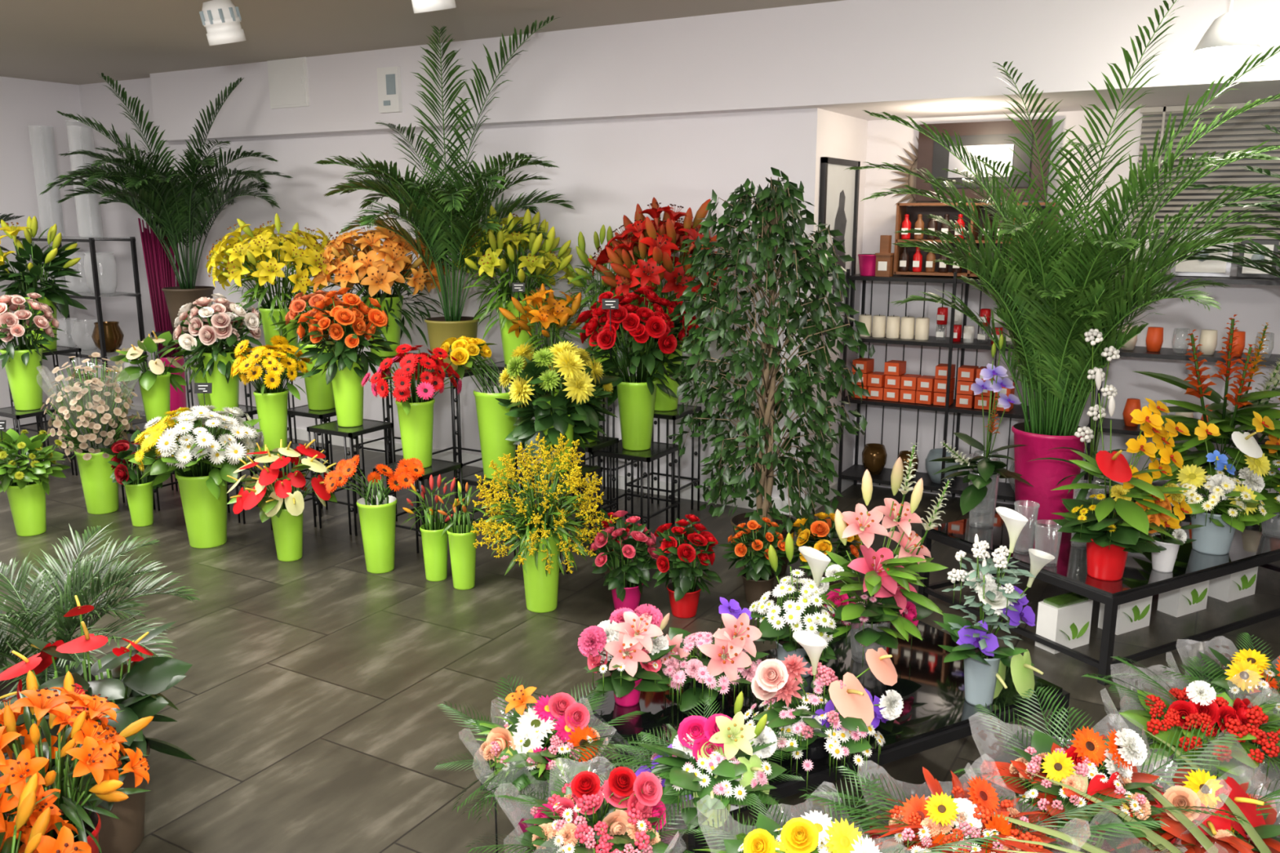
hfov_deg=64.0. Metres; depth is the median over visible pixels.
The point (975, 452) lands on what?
vase
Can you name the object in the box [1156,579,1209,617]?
box
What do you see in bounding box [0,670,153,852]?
bunch
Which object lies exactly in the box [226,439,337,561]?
flower bouquet
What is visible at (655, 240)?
flower bouquet
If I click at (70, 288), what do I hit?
glass jar
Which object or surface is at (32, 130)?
vase
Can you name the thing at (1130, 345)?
candles
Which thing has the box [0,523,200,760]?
palm
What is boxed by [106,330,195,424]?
flower bouquet
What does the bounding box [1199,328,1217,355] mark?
candles
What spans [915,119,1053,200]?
framed mirror
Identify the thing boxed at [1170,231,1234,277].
photo frame
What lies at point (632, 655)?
lily arrangement
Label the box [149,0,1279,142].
beam
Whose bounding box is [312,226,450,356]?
flower bouquet
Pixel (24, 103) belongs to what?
wall
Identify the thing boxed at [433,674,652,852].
bouquet
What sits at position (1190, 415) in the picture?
candles
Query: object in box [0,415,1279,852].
floor
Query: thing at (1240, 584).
box
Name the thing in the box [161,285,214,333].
pot
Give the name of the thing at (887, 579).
lily arrangement
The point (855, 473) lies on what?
display shelf
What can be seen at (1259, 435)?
candles
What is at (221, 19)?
ceiling spotlight
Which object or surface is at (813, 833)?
bouquet
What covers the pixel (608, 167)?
wall
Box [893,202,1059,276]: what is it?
rack
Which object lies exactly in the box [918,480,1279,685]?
display table
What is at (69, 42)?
ceiling
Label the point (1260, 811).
bouquet
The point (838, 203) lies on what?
framed picture
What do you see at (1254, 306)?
wall
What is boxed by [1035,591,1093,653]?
box
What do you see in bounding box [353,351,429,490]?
plant stand
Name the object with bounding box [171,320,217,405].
flower bouquet
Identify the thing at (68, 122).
vase
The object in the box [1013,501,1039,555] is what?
glass vase
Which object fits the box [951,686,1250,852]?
bouquet
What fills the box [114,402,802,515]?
baseboard
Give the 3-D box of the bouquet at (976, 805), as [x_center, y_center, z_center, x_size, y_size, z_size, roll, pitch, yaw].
[0.683,0.991,2.086,0.728,0.511,0.535,2,12,8]
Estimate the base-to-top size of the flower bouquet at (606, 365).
0.560 m
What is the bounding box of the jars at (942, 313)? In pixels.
[935,306,1017,345]
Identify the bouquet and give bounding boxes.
[0,215,87,351]
[0,292,64,410]
[0,428,70,536]
[36,351,142,514]
[97,429,162,527]
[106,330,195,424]
[124,404,264,548]
[169,293,262,412]
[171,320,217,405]
[205,213,346,371]
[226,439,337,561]
[231,334,312,451]
[270,288,343,410]
[293,287,399,426]
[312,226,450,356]
[324,454,424,573]
[361,343,462,468]
[401,474,472,582]
[431,481,493,590]
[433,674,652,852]
[438,335,517,479]
[453,205,575,364]
[465,730,706,852]
[470,432,618,613]
[495,340,620,472]
[498,283,586,405]
[557,224,638,375]
[559,336,623,443]
[568,284,699,450]
[587,197,728,411]
[693,771,1005,852]
[800,761,1168,852]
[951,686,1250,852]
[1070,656,1279,804]
[1085,760,1279,852]
[1102,632,1279,804]
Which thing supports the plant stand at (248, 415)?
on the floor
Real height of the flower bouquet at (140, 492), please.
0.499 m
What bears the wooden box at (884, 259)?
on the display shelf at (855, 473)
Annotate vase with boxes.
[27,125,64,236]
[65,120,101,236]
[66,125,103,237]
[862,443,887,475]
[896,450,919,477]
[925,448,959,484]
[964,647,999,706]
[968,453,997,512]
[971,450,999,488]
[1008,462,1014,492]
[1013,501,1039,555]
[1034,521,1062,567]
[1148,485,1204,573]
[1191,509,1235,555]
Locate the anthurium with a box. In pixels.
[0,595,195,852]
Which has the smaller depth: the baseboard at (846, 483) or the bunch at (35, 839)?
the bunch at (35, 839)
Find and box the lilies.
[0,663,95,760]
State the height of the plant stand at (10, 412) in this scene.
0.449 m
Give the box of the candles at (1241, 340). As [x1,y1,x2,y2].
[1226,330,1245,356]
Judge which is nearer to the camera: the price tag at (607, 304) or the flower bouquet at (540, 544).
the flower bouquet at (540, 544)
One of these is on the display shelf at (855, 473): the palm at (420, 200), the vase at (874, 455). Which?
the vase at (874, 455)
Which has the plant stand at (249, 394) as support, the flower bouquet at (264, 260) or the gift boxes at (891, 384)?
the flower bouquet at (264, 260)
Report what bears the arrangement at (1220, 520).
on the display table
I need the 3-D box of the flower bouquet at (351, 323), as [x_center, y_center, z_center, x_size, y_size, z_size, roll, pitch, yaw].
[-1.533,-0.359,5.403,0.503,0.702,0.543,7,14,29]
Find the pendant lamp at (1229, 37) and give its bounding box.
[1193,0,1260,62]
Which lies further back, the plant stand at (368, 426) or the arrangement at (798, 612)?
the plant stand at (368, 426)
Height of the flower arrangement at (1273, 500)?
0.478 m
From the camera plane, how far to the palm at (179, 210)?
6.74 m
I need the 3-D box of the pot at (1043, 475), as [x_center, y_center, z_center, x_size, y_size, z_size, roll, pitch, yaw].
[1.774,0.204,4.469,0.315,0.400,0.315,7,14,29]
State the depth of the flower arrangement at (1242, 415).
4.28 m
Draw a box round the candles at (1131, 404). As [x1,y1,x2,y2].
[1122,398,1141,426]
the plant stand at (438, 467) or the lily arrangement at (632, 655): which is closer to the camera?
the lily arrangement at (632, 655)
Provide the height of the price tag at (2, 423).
0.115 m
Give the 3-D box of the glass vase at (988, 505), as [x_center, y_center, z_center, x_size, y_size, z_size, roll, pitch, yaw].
[1.531,0.254,4.599,0.126,0.250,0.126,7,14,29]
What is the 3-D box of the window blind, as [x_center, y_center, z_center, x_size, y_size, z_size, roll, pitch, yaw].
[3.300,-1.178,4.879,1.720,0.760,0.049,7,14,29]
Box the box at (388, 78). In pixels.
[376,66,402,113]
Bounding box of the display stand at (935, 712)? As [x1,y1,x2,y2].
[575,620,1070,852]
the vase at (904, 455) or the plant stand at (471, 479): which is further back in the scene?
the vase at (904, 455)
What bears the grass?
on the floor
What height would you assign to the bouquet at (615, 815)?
0.445 m
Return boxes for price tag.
[0,420,5,442]
[194,382,212,404]
[480,772,508,852]
[512,282,524,332]
[602,298,618,359]
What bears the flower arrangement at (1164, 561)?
on the display table
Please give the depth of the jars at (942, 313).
5.65 m
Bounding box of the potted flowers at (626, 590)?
[589,510,659,611]
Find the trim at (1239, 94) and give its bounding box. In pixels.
[818,83,1279,119]
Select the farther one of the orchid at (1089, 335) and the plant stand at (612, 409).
the plant stand at (612, 409)
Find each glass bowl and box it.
[57,318,82,347]
[71,320,97,350]
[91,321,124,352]
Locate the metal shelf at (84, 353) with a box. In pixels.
[15,235,147,426]
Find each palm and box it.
[0,213,24,223]
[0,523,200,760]
[39,72,293,333]
[315,15,575,370]
[843,0,1279,524]
[1124,124,1279,277]
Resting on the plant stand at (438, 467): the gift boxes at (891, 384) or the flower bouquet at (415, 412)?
the flower bouquet at (415, 412)
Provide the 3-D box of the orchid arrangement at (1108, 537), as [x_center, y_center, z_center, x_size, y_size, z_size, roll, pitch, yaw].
[1.725,0.184,3.673,0.454,0.763,0.419,7,14,29]
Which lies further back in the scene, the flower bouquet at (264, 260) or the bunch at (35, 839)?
the flower bouquet at (264, 260)
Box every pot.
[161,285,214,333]
[424,315,479,370]
[730,512,796,576]
[857,253,875,275]
[1011,422,1088,524]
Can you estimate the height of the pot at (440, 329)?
0.290 m
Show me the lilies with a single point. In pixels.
(3, 691)
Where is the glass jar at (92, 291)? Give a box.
[84,252,117,293]
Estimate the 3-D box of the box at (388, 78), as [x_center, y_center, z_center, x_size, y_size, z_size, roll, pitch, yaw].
[-1.576,-2.115,6.435,0.170,0.270,0.038,7,14,29]
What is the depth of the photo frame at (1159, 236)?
5.20 m
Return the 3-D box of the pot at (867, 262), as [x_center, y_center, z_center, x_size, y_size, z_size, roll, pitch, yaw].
[1.315,-0.926,5.872,0.136,0.120,0.136,7,14,29]
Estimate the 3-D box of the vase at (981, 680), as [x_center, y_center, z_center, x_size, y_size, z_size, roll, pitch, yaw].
[0.958,0.703,2.883,0.105,0.150,0.105,7,14,29]
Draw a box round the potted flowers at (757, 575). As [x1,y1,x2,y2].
[719,510,797,604]
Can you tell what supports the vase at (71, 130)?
on the metal shelf at (84, 353)
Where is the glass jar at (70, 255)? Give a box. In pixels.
[42,250,75,289]
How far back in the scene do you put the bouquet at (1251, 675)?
2.73 m
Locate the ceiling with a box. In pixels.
[0,0,842,84]
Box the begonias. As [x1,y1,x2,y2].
[786,511,862,594]
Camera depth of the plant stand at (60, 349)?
6.96 m
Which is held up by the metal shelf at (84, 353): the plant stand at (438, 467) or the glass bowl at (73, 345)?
the glass bowl at (73, 345)
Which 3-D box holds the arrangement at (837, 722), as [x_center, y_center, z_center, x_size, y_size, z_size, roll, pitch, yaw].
[0.451,0.698,2.583,0.374,0.377,0.348,7,14,29]
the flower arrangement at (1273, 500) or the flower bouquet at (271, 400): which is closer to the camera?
the flower arrangement at (1273, 500)
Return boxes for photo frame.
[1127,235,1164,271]
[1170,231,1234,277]
[1236,240,1279,278]
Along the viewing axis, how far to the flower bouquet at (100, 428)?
5.64 m
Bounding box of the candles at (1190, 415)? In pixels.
[1174,412,1193,417]
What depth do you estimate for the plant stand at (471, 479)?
5.32 m
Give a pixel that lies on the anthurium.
(135, 686)
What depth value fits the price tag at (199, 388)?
5.33 m
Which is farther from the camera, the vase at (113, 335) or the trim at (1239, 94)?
the vase at (113, 335)
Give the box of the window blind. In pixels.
[1131,101,1279,258]
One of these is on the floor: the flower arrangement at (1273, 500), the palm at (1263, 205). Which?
the palm at (1263, 205)
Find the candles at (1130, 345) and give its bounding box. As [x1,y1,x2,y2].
[1120,325,1137,350]
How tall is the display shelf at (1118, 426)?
1.341 m
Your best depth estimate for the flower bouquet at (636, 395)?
5.17 m
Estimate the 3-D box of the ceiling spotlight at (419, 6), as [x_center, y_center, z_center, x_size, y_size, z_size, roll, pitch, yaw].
[-0.821,-1.745,4.027,0.175,0.242,0.200,7,14,29]
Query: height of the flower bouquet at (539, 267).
0.917 m
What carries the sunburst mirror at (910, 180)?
attached to the wall at (1254, 306)
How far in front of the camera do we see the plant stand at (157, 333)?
6.98 m
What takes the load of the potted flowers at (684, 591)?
on the floor
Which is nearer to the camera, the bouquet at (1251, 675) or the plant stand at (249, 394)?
the bouquet at (1251, 675)
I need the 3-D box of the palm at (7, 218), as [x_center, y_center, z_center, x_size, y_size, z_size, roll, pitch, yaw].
[-4.809,-0.576,6.790,1.265,1.662,1.722,7,14,29]
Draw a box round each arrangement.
[577,604,675,706]
[602,691,804,842]
[656,596,768,714]
[743,630,903,794]
[749,532,841,677]
[799,443,951,666]
[933,506,1054,706]
[1050,368,1191,581]
[1133,314,1279,524]
[1170,411,1276,555]
[1232,434,1279,539]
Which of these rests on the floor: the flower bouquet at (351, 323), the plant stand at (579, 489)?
the plant stand at (579, 489)
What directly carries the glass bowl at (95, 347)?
on the metal shelf at (84, 353)
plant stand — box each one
[0,402,77,479]
[8,346,84,460]
[120,421,202,511]
[151,329,241,444]
[191,404,270,512]
[204,415,255,476]
[235,441,321,530]
[244,368,330,476]
[287,404,365,510]
[306,418,397,536]
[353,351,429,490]
[373,458,463,554]
[417,368,496,502]
[456,469,541,542]
[482,360,542,495]
[511,462,602,573]
[515,417,586,498]
[547,435,618,542]
[572,386,639,504]
[591,439,680,535]
[626,404,701,524]
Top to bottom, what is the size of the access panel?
0.320 m
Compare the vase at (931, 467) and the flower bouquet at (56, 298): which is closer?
the vase at (931, 467)
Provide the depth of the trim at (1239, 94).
5.03 m
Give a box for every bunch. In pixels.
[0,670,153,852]
[0,773,91,852]
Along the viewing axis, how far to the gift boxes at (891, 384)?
5.79 m
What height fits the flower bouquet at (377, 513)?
0.557 m
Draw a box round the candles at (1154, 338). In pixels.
[1146,326,1163,351]
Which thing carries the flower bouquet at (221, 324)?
on the plant stand at (249, 410)
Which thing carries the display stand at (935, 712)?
on the floor
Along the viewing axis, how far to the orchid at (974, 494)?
4.28 m
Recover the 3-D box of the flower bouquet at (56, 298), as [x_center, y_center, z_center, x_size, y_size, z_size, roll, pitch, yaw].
[-4.045,-0.958,6.851,0.590,0.886,0.665,-7,13,-29]
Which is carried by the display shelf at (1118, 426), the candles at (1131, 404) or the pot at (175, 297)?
the candles at (1131, 404)
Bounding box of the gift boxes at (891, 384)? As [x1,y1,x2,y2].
[851,357,1014,411]
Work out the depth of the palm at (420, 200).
5.62 m
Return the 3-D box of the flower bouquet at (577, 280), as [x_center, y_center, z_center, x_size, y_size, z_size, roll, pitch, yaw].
[-0.230,-0.696,5.829,0.545,0.890,0.470,7,14,29]
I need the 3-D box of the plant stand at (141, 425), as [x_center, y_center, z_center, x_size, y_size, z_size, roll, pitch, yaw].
[-2.787,0.212,5.981,0.334,0.449,0.341,7,14,29]
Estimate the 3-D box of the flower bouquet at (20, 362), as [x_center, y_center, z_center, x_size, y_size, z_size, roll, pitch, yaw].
[-3.845,-0.464,6.372,0.451,0.714,0.459,7,14,29]
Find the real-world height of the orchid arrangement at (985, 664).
0.567 m
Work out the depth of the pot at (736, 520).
4.79 m
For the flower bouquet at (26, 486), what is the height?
0.575 m
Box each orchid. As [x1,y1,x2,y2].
[929,333,1035,528]
[1029,328,1129,549]
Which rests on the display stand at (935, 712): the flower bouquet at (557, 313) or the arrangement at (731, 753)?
the arrangement at (731, 753)
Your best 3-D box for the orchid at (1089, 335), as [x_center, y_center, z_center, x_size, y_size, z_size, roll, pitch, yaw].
[1.771,0.057,4.008,0.433,0.876,0.350,1,12,7]
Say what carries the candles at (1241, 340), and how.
on the display shelf at (1118, 426)
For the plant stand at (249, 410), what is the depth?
5.85 m
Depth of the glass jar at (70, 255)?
7.89 m
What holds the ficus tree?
on the floor
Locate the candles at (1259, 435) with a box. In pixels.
[1257,431,1269,439]
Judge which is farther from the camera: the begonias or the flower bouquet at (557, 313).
the flower bouquet at (557, 313)
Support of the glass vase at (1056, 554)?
on the display table
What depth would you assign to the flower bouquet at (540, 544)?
4.24 m
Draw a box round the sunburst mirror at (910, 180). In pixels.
[889,136,977,206]
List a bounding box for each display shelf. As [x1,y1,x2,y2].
[837,268,1064,511]
[1083,273,1279,495]
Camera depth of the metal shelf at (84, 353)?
7.65 m
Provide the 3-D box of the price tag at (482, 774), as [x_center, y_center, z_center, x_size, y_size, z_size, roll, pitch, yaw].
[-0.369,0.997,2.618,0.070,0.242,0.016,0,12,0]
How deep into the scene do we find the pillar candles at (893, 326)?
5.83 m
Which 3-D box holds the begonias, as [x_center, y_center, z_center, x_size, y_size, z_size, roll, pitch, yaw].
[0.826,0.562,4.480,0.369,0.374,0.366,7,14,29]
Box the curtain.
[137,217,186,416]
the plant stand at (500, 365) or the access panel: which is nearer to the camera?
the plant stand at (500, 365)
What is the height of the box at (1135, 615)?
0.192 m
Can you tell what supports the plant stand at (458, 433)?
on the floor
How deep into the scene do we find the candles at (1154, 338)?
5.20 m
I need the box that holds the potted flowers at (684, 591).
[651,514,721,618]
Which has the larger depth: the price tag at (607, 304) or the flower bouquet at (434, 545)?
the price tag at (607, 304)
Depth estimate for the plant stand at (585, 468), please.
4.90 m
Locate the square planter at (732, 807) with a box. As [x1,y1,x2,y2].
[706,773,748,811]
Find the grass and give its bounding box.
[991,727,1271,852]
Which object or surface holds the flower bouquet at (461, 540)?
on the floor
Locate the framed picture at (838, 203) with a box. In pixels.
[815,156,860,336]
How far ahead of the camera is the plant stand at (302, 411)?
5.86 m
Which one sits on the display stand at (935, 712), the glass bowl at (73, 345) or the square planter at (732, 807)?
the square planter at (732, 807)
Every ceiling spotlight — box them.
[199,0,245,45]
[411,0,456,13]
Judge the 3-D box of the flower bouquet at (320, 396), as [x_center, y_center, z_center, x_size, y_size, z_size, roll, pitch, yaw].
[-1.848,-0.438,5.850,0.473,0.675,0.481,7,14,29]
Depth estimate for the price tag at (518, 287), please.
5.66 m
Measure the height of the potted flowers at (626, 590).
0.423 m
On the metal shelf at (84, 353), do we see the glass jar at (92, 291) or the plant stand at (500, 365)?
the glass jar at (92, 291)
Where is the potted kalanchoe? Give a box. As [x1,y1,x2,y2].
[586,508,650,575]
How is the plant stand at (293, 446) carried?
on the floor
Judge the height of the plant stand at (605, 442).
0.499 m
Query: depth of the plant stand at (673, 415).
5.67 m
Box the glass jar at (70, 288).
[65,252,94,292]
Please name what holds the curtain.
on the floor
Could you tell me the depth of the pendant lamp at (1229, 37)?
3.77 m
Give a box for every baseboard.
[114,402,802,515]
[810,478,853,513]
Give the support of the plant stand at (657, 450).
on the floor
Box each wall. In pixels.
[0,75,110,429]
[79,77,867,509]
[853,107,1279,504]
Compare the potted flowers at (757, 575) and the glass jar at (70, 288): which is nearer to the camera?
the potted flowers at (757, 575)
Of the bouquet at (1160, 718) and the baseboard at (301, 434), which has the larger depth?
the baseboard at (301, 434)
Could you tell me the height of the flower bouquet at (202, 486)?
0.715 m
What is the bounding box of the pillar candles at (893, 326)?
[858,313,929,340]
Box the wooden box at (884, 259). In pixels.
[875,235,893,276]
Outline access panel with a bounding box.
[266,57,309,108]
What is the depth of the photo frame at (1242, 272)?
4.96 m
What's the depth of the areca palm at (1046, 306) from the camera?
4.07 m
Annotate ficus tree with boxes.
[666,167,875,576]
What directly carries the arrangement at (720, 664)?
on the display stand at (935, 712)
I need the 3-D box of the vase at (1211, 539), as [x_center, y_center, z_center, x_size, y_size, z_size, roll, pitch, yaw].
[2.267,0.408,4.055,0.178,0.170,0.178,7,14,29]
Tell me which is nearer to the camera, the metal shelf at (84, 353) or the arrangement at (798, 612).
the arrangement at (798, 612)

